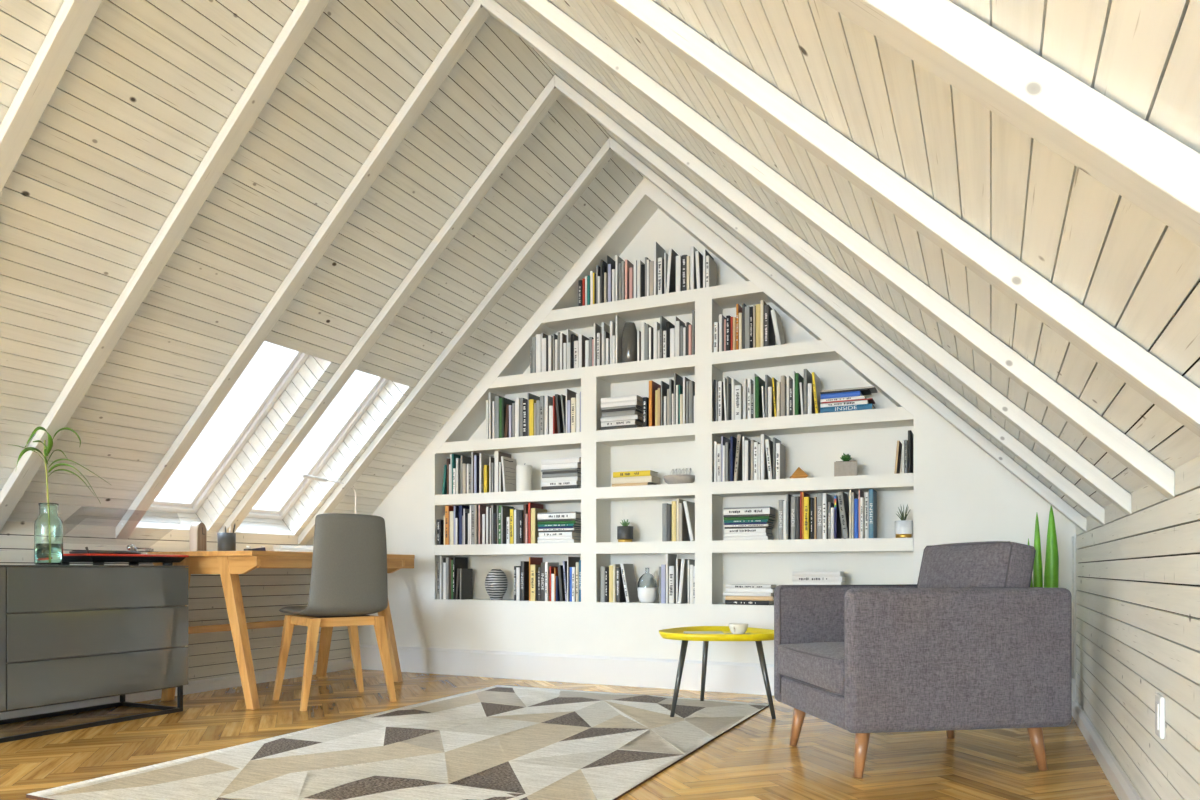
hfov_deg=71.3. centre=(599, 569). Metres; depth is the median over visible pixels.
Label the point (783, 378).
book
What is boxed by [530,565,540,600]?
book
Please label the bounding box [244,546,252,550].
ink bottle
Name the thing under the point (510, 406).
book
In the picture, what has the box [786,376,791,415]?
book
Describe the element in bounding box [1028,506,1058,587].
plant
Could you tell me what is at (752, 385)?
book
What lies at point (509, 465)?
book
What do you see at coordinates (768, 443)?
book
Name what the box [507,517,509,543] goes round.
book
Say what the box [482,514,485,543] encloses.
book
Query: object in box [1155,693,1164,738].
wall socket
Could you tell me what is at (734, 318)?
book
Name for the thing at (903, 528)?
spiky plant
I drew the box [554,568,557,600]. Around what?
book
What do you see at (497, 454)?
book
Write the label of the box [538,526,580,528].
book
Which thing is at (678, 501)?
book
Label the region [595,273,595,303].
book
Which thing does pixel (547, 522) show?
book
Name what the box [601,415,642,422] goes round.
book
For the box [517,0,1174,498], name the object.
ceiling beam
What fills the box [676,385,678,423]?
book
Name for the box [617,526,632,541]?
pot
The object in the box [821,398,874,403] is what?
book
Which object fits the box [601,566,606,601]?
book
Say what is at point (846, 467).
concrete planter
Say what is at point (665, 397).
book
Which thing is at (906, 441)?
book
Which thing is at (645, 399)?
book
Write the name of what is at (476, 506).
book
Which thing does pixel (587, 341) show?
book
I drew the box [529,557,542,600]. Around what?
book
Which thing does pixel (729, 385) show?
book
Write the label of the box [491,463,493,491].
book
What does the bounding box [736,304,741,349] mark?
book
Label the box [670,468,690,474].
ornament
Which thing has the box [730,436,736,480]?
book
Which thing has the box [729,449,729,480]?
book
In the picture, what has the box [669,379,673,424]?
book
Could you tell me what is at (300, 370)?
window
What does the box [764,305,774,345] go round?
book
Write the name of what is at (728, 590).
book
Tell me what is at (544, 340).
book
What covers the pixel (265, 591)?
wall
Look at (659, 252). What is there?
book
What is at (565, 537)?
book
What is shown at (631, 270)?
book
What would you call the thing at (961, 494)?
wall
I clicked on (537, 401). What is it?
book
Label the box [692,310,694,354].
book
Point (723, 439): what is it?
book
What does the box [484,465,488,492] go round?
book
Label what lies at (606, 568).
book
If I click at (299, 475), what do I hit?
desk lamp
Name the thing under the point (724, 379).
book
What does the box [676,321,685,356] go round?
book
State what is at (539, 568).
book
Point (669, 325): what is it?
book
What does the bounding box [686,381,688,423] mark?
book
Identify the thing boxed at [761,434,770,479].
book
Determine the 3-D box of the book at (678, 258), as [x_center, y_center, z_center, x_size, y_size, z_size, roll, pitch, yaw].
[0.474,-1.671,4.794,0.029,0.205,0.166,0,0,25]
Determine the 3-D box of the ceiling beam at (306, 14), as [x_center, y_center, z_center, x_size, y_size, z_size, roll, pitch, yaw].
[-1.678,-1.203,3.184,2.150,2.095,0.066,0,0,25]
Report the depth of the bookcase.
4.74 m
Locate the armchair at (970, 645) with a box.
[774,541,1071,778]
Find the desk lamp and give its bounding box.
[298,474,356,513]
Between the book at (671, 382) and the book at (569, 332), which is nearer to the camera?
the book at (671, 382)
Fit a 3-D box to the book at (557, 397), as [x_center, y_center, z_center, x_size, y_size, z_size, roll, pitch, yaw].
[-0.224,-0.942,5.114,0.039,0.240,0.159,0,0,25]
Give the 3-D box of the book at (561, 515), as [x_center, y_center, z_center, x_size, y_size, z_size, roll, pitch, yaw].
[-0.236,-0.324,5.106,0.260,0.033,0.136,0,0,25]
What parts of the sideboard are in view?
door, frame, drawer, drawer, drawer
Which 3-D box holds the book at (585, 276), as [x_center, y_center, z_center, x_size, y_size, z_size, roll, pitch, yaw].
[-0.052,-1.657,5.035,0.012,0.177,0.152,0,0,25]
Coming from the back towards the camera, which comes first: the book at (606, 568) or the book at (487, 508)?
the book at (487, 508)
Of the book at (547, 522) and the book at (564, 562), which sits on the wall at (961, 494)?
the book at (564, 562)
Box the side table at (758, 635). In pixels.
[659,626,775,718]
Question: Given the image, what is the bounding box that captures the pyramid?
[790,467,807,478]
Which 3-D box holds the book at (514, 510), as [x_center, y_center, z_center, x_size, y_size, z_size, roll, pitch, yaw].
[-0.493,-0.268,5.242,0.016,0.210,0.161,0,0,25]
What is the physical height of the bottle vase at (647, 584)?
0.201 m
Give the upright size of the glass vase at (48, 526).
0.253 m
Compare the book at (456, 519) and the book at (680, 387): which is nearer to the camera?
the book at (680, 387)
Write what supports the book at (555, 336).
on the bookcase
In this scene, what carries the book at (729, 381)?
on the bookcase
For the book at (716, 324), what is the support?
on the bookcase
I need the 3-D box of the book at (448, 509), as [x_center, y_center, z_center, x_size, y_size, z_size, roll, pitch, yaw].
[-0.955,-0.288,5.449,0.028,0.251,0.154,0,0,25]
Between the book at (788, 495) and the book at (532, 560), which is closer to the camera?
the book at (788, 495)
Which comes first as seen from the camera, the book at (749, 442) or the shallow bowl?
the book at (749, 442)
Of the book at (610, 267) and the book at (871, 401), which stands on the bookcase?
the book at (610, 267)
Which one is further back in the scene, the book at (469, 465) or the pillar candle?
the book at (469, 465)
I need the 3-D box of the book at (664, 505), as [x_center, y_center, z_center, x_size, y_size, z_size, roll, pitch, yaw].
[0.399,-0.271,4.826,0.028,0.216,0.158,0,0,25]
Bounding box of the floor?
[0,669,1118,799]
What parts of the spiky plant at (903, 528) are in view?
pot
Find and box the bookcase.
[435,208,912,603]
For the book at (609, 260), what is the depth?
4.91 m
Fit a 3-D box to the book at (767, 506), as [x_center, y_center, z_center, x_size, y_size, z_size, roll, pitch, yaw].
[0.825,-0.338,4.612,0.256,0.008,0.136,0,0,25]
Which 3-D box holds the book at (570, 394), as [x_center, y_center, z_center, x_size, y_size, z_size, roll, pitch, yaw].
[-0.170,-0.954,5.086,0.009,0.265,0.156,0,0,25]
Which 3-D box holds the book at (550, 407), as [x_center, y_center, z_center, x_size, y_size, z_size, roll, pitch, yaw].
[-0.271,-0.909,5.126,0.028,0.174,0.132,0,0,25]
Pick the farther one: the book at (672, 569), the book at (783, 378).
the book at (672, 569)
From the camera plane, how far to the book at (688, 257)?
4.70 m
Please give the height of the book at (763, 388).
0.170 m
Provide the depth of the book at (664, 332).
4.76 m
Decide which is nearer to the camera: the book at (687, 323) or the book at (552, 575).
the book at (687, 323)
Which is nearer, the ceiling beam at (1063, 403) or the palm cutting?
the ceiling beam at (1063, 403)
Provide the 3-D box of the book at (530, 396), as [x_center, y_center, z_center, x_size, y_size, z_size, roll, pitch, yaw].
[-0.406,-0.954,5.207,0.009,0.265,0.166,0,0,25]
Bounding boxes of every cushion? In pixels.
[778,642,843,694]
[918,541,1034,587]
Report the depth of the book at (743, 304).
4.56 m
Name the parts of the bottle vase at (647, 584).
glass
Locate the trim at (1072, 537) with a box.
[1072,537,1073,677]
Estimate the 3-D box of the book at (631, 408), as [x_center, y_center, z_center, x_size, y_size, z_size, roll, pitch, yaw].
[0.139,-0.935,4.941,0.222,0.015,0.143,0,0,25]
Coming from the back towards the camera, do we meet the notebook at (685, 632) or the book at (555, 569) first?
the book at (555, 569)
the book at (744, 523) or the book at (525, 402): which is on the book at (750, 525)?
the book at (744, 523)
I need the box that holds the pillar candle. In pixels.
[516,464,531,490]
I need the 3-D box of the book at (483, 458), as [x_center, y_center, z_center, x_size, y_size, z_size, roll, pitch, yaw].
[-0.726,-0.613,5.351,0.014,0.252,0.150,0,0,25]
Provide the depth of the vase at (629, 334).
4.86 m
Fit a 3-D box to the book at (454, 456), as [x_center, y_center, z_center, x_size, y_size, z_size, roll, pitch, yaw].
[-0.911,-0.617,5.446,0.011,0.260,0.169,0,0,25]
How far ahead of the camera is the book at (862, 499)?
4.30 m
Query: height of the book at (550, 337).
0.219 m
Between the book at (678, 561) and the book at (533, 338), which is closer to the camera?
the book at (678, 561)
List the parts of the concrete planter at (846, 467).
planter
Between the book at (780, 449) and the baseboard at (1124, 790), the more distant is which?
the book at (780, 449)
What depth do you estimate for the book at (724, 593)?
4.55 m
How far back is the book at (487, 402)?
5.26 m
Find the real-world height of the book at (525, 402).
0.224 m
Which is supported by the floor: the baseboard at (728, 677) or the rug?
the rug
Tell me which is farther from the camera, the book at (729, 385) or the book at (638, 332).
the book at (638, 332)
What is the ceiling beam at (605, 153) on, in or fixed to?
attached to the ceiling
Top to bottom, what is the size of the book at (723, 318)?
0.193 m
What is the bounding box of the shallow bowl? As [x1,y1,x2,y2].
[663,474,694,483]
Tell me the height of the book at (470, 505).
0.251 m
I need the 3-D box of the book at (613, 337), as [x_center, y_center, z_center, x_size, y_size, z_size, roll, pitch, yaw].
[0.105,-1.287,4.942,0.015,0.166,0.126,0,0,25]
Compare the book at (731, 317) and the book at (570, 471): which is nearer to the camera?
the book at (731, 317)
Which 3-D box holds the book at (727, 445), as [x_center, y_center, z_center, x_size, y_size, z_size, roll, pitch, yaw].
[0.727,-0.594,4.663,0.016,0.214,0.154,0,0,25]
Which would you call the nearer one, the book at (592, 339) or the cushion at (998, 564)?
the cushion at (998, 564)
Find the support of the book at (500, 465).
on the bookcase
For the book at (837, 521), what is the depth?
4.35 m
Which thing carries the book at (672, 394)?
on the bookcase
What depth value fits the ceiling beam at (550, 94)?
4.18 m
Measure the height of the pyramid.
0.066 m
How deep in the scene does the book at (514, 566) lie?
5.18 m
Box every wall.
[0,521,350,681]
[358,177,1077,678]
[1076,455,1199,799]
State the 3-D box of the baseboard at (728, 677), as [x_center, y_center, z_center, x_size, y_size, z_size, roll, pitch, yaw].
[0.257,0.588,4.786,4.300,0.165,0.017,0,0,25]
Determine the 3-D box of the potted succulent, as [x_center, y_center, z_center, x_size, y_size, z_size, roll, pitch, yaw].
[0.149,-0.232,4.928,0.095,0.139,0.095,0,0,25]
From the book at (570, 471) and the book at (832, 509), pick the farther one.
the book at (570, 471)
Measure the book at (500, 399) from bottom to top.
0.253 m
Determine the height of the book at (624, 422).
0.028 m
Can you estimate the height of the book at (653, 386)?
0.263 m
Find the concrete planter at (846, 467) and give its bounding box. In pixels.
[834,453,856,475]
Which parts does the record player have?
platter, plate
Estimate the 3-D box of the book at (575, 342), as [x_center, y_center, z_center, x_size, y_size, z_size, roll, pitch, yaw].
[-0.114,-1.286,5.056,0.028,0.164,0.149,0,0,25]
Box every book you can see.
[266,549,312,551]
[273,545,312,549]
[437,520,443,544]
[437,562,439,598]
[440,556,454,598]
[442,465,446,494]
[442,558,445,598]
[443,563,445,598]
[445,506,453,544]
[446,557,450,598]
[447,458,449,493]
[449,464,449,493]
[449,511,453,544]
[449,558,452,598]
[450,454,451,493]
[451,560,452,598]
[452,454,460,493]
[453,468,455,493]
[453,557,467,599]
[454,505,458,544]
[455,518,458,544]
[455,569,459,599]
[456,458,460,493]
[459,505,469,544]
[460,455,471,493]
[460,569,472,599]
[462,516,463,544]
[463,464,466,493]
[463,509,469,544]
[465,513,467,543]
[468,464,471,492]
[468,513,469,543]
[470,505,470,543]
[471,505,474,543]
[472,452,478,492]
[474,455,478,492]
[475,505,478,543]
[479,453,493,492]
[479,505,490,543]
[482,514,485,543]
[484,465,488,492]
[486,400,488,438]
[486,507,490,543]
[489,393,501,438]
[489,457,493,491]
[490,508,490,543]
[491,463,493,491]
[491,505,496,543]
[492,401,494,438]
[494,451,510,491]
[494,513,496,543]
[495,396,501,437]
[497,505,498,543]
[499,398,501,437]
[499,462,502,491]
[499,505,513,543]
[501,456,516,491]
[501,507,514,543]
[502,397,514,437]
[504,404,508,437]
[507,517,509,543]
[509,405,511,436]
[510,509,516,543]
[512,403,514,436]
[514,510,515,543]
[514,566,520,600]
[515,398,519,436]
[516,510,519,543]
[516,567,520,600]
[520,398,527,436]
[520,510,522,543]
[521,561,528,600]
[523,400,527,435]
[523,504,527,543]
[525,514,527,543]
[528,393,539,435]
[528,503,543,543]
[529,399,536,435]
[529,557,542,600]
[530,347,531,372]
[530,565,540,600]
[531,508,546,542]
[532,337,535,372]
[534,403,535,434]
[536,334,540,372]
[536,400,539,434]
[536,572,537,600]
[537,513,580,519]
[538,512,580,513]
[538,519,580,521]
[538,521,580,524]
[538,524,580,526]
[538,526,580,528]
[538,528,580,530]
[538,530,580,532]
[538,536,580,539]
[538,539,580,542]
[538,567,540,600]
[539,532,580,536]
[540,396,543,434]
[541,333,547,371]
[541,457,580,464]
[541,463,580,469]
[541,468,580,471]
[541,481,580,486]
[541,485,580,489]
[541,562,544,600]
[542,338,547,371]
[542,470,580,473]
[542,473,580,477]
[542,476,580,481]
[544,396,552,434]
[545,562,558,600]
[548,335,552,370]
[549,406,552,433]
[549,566,557,600]
[551,574,553,600]
[553,334,557,370]
[553,396,557,433]
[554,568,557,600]
[555,339,557,369]
[555,394,563,433]
[556,576,559,600]
[557,332,559,369]
[558,565,564,600]
[560,333,566,369]
[560,394,565,432]
[563,343,566,368]
[563,561,566,601]
[566,389,576,432]
[567,329,577,368]
[567,400,570,432]
[567,557,579,601]
[568,343,570,368]
[570,567,571,601]
[571,334,577,368]
[571,397,575,432]
[572,567,575,601]
[574,341,577,367]
[576,393,579,431]
[576,562,578,601]
[578,280,581,305]
[578,335,588,367]
[579,560,580,601]
[580,392,580,431]
[582,278,584,305]
[585,276,586,304]
[585,340,588,366]
[587,275,589,304]
[589,337,593,365]
[590,271,594,304]
[592,339,593,365]
[593,273,594,303]
[594,323,601,365]
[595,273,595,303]
[596,265,599,303]
[597,333,601,365]
[598,276,599,302]
[600,260,606,302]
[601,395,642,402]
[601,400,642,407]
[601,405,642,409]
[601,407,642,412]
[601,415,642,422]
[601,420,642,426]
[601,424,642,429]
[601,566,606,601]
[602,322,609,364]
[602,410,642,417]
[603,266,606,302]
[604,273,606,302]
[604,331,609,364]
[605,567,608,601]
[606,338,609,364]
[607,255,614,301]
[608,264,614,301]
[609,566,612,601]
[610,321,615,363]
[611,476,660,483]
[612,269,614,300]
[612,335,615,363]
[612,482,656,486]
[613,470,657,477]
[613,564,620,601]
[615,255,624,300]
[615,315,626,363]
[616,567,625,601]
[618,263,621,299]
[620,564,638,602]
[621,261,624,299]
[625,259,633,298]
[629,267,633,298]
[634,260,636,297]
[637,260,643,297]
[637,331,640,360]
[641,264,644,296]
[641,322,645,360]
[643,397,648,426]
[645,257,650,295]
[645,324,652,359]
[647,260,649,295]
[649,261,653,295]
[649,328,652,359]
[649,381,660,425]
[653,322,659,358]
[654,241,665,294]
[655,390,657,425]
[658,258,663,293]
[658,330,659,358]
[658,388,660,425]
[659,567,660,602]
[660,316,667,357]
[661,381,668,425]
[661,565,665,602]
[662,503,671,540]
[663,331,665,357]
[664,253,667,293]
[664,396,666,424]
[666,248,678,292]
[666,321,674,357]
[666,554,676,602]
[667,389,668,424]
[667,504,671,540]
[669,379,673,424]
[669,566,675,602]
[670,328,674,356]
[672,394,673,424]
[672,501,676,540]
[674,373,682,423]
[675,316,684,356]
[676,255,681,291]
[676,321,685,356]
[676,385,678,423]
[676,499,685,540]
[676,559,680,603]
[678,559,692,603]
[679,385,682,423]
[679,503,689,540]
[680,326,683,355]
[680,394,682,423]
[682,255,686,290]
[683,327,685,355]
[683,377,690,423]
[683,501,694,540]
[686,322,690,354]
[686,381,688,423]
[687,256,689,289]
[688,325,691,354]
[688,560,694,603]
[689,381,694,422]
[690,246,697,289]
[690,565,694,603]
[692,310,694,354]
[693,566,694,603]
[695,251,702,288]
[703,249,713,287]
[706,256,715,286]
[714,322,718,351]
[714,380,715,420]
[714,441,720,481]
[716,380,717,420]
[717,444,720,481]
[718,381,724,420]
[719,314,723,351]
[721,436,729,481]
[722,317,725,350]
[723,377,726,420]
[723,445,724,481]
[723,506,774,508]
[723,592,773,595]
[724,319,725,350]
[724,508,774,514]
[724,514,774,516]
[724,516,774,520]
[724,519,772,522]
[724,522,772,524]
[724,524,773,526]
[724,533,771,536]
[724,536,772,540]
[725,442,729,481]
[725,526,772,528]
[725,528,771,533]
[725,596,773,600]
[725,600,773,604]
[726,315,730,350]
[726,584,775,588]
[726,588,774,592]
[727,376,731,419]
[728,384,731,419]
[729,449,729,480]
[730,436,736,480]
[731,317,732,349]
[732,379,741,419]
[733,317,735,349]
[734,434,746,480]
[735,385,742,419]
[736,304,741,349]
[739,313,741,348]
[742,303,745,348]
[742,436,750,480]
[743,379,746,418]
[745,306,749,348]
[745,440,747,480]
[747,379,753,418]
[748,441,750,479]
[750,306,752,347]
[751,383,753,417]
[751,440,756,479]
[753,305,755,347]
[754,373,757,417]
[754,442,760,479]
[755,376,764,417]
[756,304,760,346]
[758,444,760,479]
[761,300,766,346]
[761,386,764,417]
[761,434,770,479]
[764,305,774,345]
[765,375,772,416]
[765,439,772,478]
[768,387,774,416]
[771,309,784,344]
[772,377,777,416]
[773,437,780,478]
[776,443,784,478]
[777,382,780,415]
[779,500,784,539]
[781,375,785,415]
[783,501,786,539]
[785,384,785,415]
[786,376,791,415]
[787,494,791,539]
[789,379,792,415]
[791,496,795,538]
[792,571,843,575]
[792,576,845,581]
[793,371,795,414]
[793,582,844,584]
[795,373,803,414]
[796,496,799,538]
[799,382,803,414]
[800,492,801,538]
[802,492,809,538]
[804,369,811,413]
[804,497,809,538]
[808,383,815,413]
[810,498,813,538]
[812,372,820,412]
[813,500,813,538]
[814,497,816,538]
[817,493,822,538]
[820,388,871,394]
[820,391,863,398]
[820,396,866,403]
[820,400,869,407]
[820,404,875,412]
[821,386,877,392]
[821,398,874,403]
[823,493,830,538]
[828,502,833,538]
[831,507,833,538]
[834,495,840,538]
[837,492,848,538]
[849,490,855,538]
[851,492,857,538]
[854,499,858,538]
[859,490,863,537]
[860,497,864,537]
[865,493,868,537]
[869,489,876,537]
[894,441,901,473]
[902,440,904,472]
[904,440,907,472]
[908,430,912,472]
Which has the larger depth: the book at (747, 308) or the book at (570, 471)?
the book at (570, 471)
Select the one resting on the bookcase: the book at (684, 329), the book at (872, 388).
the book at (684, 329)
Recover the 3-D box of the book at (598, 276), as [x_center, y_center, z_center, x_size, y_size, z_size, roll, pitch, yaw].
[0.020,-1.649,4.986,0.014,0.161,0.136,0,0,25]
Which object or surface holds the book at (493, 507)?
on the bookcase
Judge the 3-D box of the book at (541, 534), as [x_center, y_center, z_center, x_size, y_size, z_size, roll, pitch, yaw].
[-0.242,-0.215,5.115,0.227,0.027,0.140,0,0,25]
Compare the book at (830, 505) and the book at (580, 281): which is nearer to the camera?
the book at (830, 505)
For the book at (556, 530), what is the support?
on the book at (541, 534)
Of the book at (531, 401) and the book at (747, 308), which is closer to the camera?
the book at (747, 308)
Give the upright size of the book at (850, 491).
0.251 m
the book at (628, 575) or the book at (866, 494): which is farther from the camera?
the book at (628, 575)
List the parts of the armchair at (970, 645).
leg, seat, arm, leg, leg, arm, leg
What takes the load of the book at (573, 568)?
on the bookcase
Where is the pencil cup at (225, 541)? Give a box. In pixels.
[217,533,235,550]
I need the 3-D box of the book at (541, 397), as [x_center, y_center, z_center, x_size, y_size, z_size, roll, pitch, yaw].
[-0.325,-0.941,5.155,0.026,0.238,0.152,0,0,25]
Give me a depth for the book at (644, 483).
4.85 m
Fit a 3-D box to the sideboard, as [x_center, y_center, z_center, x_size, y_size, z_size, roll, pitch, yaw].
[-2.564,0.325,3.229,0.462,0.690,1.877,0,0,25]
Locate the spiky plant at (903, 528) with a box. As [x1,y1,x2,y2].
[895,504,912,537]
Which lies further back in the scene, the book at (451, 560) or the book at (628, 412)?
the book at (451, 560)
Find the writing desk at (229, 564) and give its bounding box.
[147,551,414,709]
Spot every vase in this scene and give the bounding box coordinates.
[34,503,62,564]
[485,569,507,599]
[621,322,636,362]
[638,568,656,602]
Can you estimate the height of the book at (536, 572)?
0.174 m
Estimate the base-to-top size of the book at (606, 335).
0.198 m
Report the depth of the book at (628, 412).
4.88 m
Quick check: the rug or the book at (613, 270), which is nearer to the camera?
the rug
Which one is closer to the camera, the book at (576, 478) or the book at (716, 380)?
the book at (716, 380)
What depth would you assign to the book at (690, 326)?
4.69 m
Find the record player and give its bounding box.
[62,544,188,565]
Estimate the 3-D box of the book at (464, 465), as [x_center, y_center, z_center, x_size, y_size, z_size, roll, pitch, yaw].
[-0.842,-0.582,5.384,0.024,0.191,0.125,0,0,25]
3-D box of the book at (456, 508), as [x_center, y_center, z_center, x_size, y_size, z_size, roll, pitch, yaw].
[-0.903,-0.288,5.432,0.013,0.251,0.150,0,0,25]
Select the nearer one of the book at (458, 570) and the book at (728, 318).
the book at (728, 318)
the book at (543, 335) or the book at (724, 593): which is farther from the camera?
the book at (543, 335)
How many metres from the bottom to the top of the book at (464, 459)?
0.245 m
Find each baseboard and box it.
[0,659,352,719]
[351,644,1075,701]
[1072,700,1140,799]
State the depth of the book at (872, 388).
4.33 m
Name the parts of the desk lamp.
arm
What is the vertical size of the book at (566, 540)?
0.021 m
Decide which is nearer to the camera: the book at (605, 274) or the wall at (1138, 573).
the wall at (1138, 573)
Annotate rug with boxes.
[26,685,768,799]
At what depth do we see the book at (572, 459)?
5.04 m
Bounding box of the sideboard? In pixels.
[0,565,188,742]
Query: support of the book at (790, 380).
on the bookcase
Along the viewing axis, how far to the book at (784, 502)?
4.46 m
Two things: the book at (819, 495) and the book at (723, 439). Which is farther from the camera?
the book at (723, 439)
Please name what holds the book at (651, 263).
on the bookcase
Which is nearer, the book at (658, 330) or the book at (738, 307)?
the book at (738, 307)
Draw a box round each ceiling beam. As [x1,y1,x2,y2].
[0,0,102,193]
[0,0,329,530]
[115,0,489,538]
[218,75,560,532]
[298,137,614,544]
[481,0,1131,514]
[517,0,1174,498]
[555,75,1104,525]
[601,0,1199,436]
[610,137,1086,531]
[821,0,1199,246]
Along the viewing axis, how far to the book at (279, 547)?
4.71 m
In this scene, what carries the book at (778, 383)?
on the bookcase
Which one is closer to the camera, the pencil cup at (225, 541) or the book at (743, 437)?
the pencil cup at (225, 541)
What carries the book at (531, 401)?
on the bookcase
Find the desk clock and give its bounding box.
[189,522,206,550]
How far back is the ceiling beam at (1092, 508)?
3.25 m
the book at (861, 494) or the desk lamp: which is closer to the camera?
the book at (861, 494)
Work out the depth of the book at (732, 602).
4.55 m
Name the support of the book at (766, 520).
on the book at (744, 523)
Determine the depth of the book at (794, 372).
4.44 m
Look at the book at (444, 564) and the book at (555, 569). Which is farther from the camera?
the book at (444, 564)
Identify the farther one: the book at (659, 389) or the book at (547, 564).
the book at (547, 564)
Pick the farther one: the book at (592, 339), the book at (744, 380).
the book at (592, 339)
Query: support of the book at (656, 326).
on the bookcase
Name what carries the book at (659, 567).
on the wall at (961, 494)
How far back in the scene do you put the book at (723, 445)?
4.60 m
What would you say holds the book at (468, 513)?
on the bookcase
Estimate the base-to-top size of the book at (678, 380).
0.290 m
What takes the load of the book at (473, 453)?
on the bookcase
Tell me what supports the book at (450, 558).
on the bookcase
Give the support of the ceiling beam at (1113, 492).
attached to the ceiling
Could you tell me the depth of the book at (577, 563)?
4.99 m
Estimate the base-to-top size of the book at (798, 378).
0.223 m
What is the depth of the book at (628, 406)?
4.88 m
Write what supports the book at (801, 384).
on the bookcase
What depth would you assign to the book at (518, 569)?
5.16 m
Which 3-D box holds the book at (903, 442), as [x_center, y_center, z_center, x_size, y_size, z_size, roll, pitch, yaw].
[1.558,-0.571,4.279,0.008,0.169,0.139,0,0,25]
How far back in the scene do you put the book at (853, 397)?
4.34 m
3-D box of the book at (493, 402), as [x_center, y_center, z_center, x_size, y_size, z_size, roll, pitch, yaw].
[-0.637,-0.940,5.311,0.015,0.236,0.157,0,0,25]
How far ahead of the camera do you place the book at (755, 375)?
4.54 m
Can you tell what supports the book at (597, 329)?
on the bookcase
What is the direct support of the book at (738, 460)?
on the bookcase
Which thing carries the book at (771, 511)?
on the book at (751, 515)
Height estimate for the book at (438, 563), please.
0.242 m
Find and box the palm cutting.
[8,427,110,503]
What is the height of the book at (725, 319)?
0.174 m
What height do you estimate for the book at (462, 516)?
0.184 m
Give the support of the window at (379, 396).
attached to the ceiling
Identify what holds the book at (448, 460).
on the bookcase
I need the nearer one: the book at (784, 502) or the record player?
the record player
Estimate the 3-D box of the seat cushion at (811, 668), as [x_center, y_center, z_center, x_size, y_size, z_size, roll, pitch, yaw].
[1.073,0.344,2.998,0.724,0.153,0.560,0,0,-9]
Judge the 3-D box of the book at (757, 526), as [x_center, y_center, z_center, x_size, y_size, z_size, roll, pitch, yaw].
[0.823,-0.231,4.619,0.237,0.009,0.138,0,0,25]
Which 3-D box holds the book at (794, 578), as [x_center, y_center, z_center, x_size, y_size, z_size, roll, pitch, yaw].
[1.167,0.048,4.451,0.258,0.027,0.132,0,0,25]
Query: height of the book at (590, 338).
0.176 m
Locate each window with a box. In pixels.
[136,344,328,529]
[235,374,406,534]
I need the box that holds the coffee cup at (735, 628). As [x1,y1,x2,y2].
[729,623,747,633]
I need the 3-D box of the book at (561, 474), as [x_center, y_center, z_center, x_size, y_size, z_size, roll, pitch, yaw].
[-0.218,-0.571,5.099,0.241,0.022,0.130,0,0,25]
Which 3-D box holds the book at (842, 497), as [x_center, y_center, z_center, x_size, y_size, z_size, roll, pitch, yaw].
[1.293,-0.285,4.413,0.057,0.244,0.169,0,0,25]
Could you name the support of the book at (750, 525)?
on the book at (757, 526)
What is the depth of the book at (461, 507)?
5.34 m
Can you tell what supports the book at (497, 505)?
on the bookcase
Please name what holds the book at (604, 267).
on the bookcase
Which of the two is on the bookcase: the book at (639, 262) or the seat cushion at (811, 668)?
the book at (639, 262)
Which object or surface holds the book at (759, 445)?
on the bookcase
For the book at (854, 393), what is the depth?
4.35 m
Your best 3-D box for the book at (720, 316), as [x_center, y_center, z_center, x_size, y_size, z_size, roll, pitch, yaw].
[0.696,-1.307,4.686,0.018,0.207,0.151,0,0,25]
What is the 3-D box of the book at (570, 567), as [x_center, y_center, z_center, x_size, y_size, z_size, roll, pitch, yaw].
[-0.144,0.086,5.084,0.016,0.207,0.156,0,0,25]
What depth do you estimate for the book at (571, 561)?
5.03 m
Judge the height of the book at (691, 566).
0.219 m
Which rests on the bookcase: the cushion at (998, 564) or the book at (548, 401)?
the book at (548, 401)
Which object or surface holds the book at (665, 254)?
on the bookcase
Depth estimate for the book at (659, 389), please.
4.76 m
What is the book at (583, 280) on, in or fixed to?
on the bookcase
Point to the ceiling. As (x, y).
(149, 87)
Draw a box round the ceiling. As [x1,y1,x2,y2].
[0,0,1199,535]
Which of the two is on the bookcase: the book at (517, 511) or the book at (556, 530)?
the book at (517, 511)
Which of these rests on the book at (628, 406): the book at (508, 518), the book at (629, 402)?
the book at (629, 402)
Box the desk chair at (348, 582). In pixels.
[272,513,396,710]
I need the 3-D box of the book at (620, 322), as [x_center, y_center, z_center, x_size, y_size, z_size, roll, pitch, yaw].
[0.128,-1.346,4.958,0.011,0.284,0.159,0,0,25]
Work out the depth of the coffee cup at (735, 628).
3.78 m
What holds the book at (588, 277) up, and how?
on the bookcase
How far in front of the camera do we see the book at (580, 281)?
4.98 m
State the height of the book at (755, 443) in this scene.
0.206 m
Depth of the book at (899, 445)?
4.24 m
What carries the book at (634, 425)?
on the bookcase
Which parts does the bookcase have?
shelf, shelf, shelf, shelf, shelf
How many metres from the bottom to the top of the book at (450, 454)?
0.258 m
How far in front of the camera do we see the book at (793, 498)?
4.45 m
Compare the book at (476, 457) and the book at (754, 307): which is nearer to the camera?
the book at (754, 307)
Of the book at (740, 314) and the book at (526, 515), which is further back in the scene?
the book at (526, 515)
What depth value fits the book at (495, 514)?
5.24 m
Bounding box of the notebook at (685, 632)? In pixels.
[684,631,724,633]
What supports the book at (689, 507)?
on the bookcase
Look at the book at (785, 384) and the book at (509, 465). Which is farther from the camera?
the book at (509, 465)
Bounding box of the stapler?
[253,546,265,550]
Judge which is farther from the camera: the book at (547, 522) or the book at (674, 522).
the book at (547, 522)

